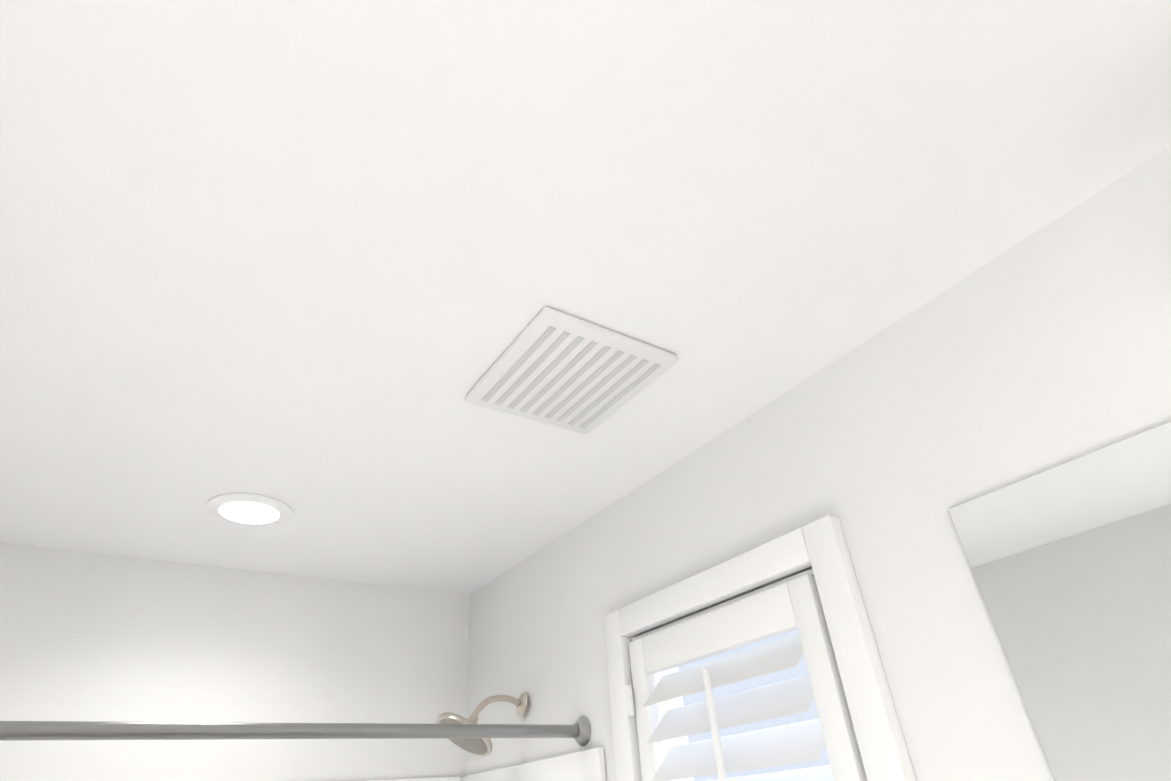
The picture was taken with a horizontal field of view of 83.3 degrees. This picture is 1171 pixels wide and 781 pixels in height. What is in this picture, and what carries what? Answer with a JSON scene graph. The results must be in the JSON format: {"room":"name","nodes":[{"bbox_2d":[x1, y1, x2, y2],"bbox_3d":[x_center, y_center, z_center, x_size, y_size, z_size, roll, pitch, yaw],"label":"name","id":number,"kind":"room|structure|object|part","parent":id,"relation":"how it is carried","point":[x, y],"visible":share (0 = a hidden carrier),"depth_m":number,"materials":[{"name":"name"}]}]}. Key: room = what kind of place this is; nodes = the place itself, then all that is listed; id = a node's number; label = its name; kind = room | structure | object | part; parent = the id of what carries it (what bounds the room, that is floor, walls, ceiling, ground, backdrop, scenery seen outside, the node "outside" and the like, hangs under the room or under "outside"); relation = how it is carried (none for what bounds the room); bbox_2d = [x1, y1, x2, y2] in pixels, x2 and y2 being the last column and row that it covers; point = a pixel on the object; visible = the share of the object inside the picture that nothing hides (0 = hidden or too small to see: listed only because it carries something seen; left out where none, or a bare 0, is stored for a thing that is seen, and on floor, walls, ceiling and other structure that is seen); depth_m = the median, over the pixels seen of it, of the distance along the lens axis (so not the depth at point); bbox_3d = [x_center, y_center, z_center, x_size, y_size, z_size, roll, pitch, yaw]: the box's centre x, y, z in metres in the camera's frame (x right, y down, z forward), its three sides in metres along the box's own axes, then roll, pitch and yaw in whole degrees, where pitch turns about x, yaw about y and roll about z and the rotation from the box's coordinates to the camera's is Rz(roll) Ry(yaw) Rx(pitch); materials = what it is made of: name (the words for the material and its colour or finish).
{"room":"bathroom","nodes":[
{"label":"bathroom","id":0,"kind":"room"},
{"bbox_2d":[0,542,469,780],"bbox_3d":[-1.021,1.560,1.290,1.840,2.440,0.120,17,-39,-30],"label":"wall","id":1,"kind":"structure","parent":0,"point":[87,636],"depth_m":1.80,"materials":[{"name":"paint"}]},
{"bbox_2d":[0,0,1170,594],"bbox_3d":[-0.182,-0.317,0.852,1.840,0.100,3.470,17,-39,-30],"label":"ceiling","id":2,"kind":"structure","parent":0,"point":[316,266],"depth_m":0.91,"materials":[{"name":"paint"}]},
{"bbox_2d":[206,493,292,524],"bbox_3d":[-0.816,0.294,1.602,0.190,0.012,0.190,17,-39,-30],"label":"recessed light","id":3,"kind":"object","parent":2,"relation":"in","point":[249,508],"visible":1,"depth_m":1.58,"materials":[{"name":"white plastic"}]},
{"bbox_2d":[465,307,677,433],"bbox_3d":[-0.031,-0.021,1.213,0.280,0.019,0.300,17,-39,-30],"label":"ceiling vent","id":4,"kind":"object","parent":2,"relation":"in","point":[553,367],"visible":1,"depth_m":1.18,"materials":[{"name":"white plastic"}]},
{"bbox_2d":[465,146,1170,780],"bbox_3d":[0.618,0.963,0.582,0.120,2.440,3.230,17,-39,-30],"label":"wall","id":5,"kind":"structure","parent":0,"point":[1045,348],"depth_m":1.03,"materials":[{"name":"paint"}]},
{"bbox_2d":[0,716,590,745],"bbox_3d":[-0.669,0.614,1.188,1.597,0.064,0.064,17,-39,-30],"label":"rail","id":6,"kind":"object","parent":5,"relation":"attached to","point":[579,730],"visible":0.98,"depth_m":1.23,"materials":[{"name":"silver metal"}]},
{"bbox_2d":[437,693,527,755],"bbox_3d":[-0.269,0.878,1.738,0.247,0.152,0.164,17,-39,-30],"label":"shower head","id":7,"kind":"object","parent":5,"relation":"attached to","point":[480,746],"visible":0.83,"depth_m":1.71},
{"bbox_3d":[-0.238,0.858,1.778,0.158,0.068,0.017,17,-39,-30],"label":"arm","id":8,"kind":"part","parent":7,"relation":"part of"},
{"bbox_2d":[948,422,1170,780],"bbox_3d":[1.006,0.266,0.159,0.008,1.111,1.541,17,-39,-30],"label":"mirror","id":9,"kind":"object","parent":5,"relation":"attached to","point":[1070,563],"visible":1,"depth_m":0.81,"materials":[{"name":"clear glass"}]},
{"bbox_3d":[-0.011,1.803,-0.537,1.840,0.100,3.470,17,-39,-30],"label":"floor","id":10,"kind":"structure","parent":0,"visible":0},
{"bbox_2d":[349,747,605,780],"bbox_3d":[-0.755,1.572,0.836,1.596,1.888,0.772,17,-39,-30],"label":"shower surround","id":11,"kind":"object","parent":10,"relation":"on","point":[587,765],"visible":1,"depth_m":1.62,"materials":[{"name":"white plastic"}]},
{"label":"outside","id":12,"kind":"structure","parent":0,"visible":0},
{"bbox_2d":[678,629,829,780],"bbox_3d":[0.683,0.939,1.325,0.010,1.905,1.550,17,-39,-30],"label":"panel","id":13,"kind":"object","parent":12,"point":[800,670],"depth_m":1.75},
{"bbox_3d":[0.406,1.665,0.575,0.120,1.290,0.550,17,-39,-30],"label":"wall","id":14,"kind":"structure","parent":0,"visible":0},
{"bbox_2d":[603,515,916,780],"bbox_3d":[0.314,0.784,1.135,0.172,0.935,0.680,17,-39,-30],"label":"window shutter","id":15,"kind":"object","parent":14,"relation":"attached to","point":[855,726],"visible":0.98,"depth_m":1.19,"materials":[{"name":"white wood"}]},
{"bbox_3d":[0.102,0.923,1.320,0.030,0.935,0.062,17,-39,-30],"label":"window casing","id":16,"kind":"part","parent":15,"relation":"part of","materials":[{"name":"white wood"}]},
{"bbox_3d":[0.243,0.408,1.350,0.030,0.062,0.556,17,-39,-30],"label":"window casing","id":17,"kind":"part","parent":15,"relation":"part of","materials":[{"name":"white wood"}]},
{"bbox_3d":[0.255,0.481,1.306,0.028,0.075,0.426,17,-39,-30],"label":"rail","id":18,"kind":"part","parent":15,"relation":"part of","materials":[{"name":"white wood"}]},
{"bbox_3d":[0.246,0.759,1.098,0.010,0.557,0.012,17,-39,-30],"label":"tilt rod","id":19,"kind":"part","parent":15,"relation":"part of","materials":[{"name":"white wood"}]},
{"bbox_3d":[0.443,0.621,0.902,0.030,0.935,0.062,17,-39,-30],"label":"window casing","id":20,"kind":"part","parent":15,"relation":"part of","materials":[{"name":"white wood"}]}
]}

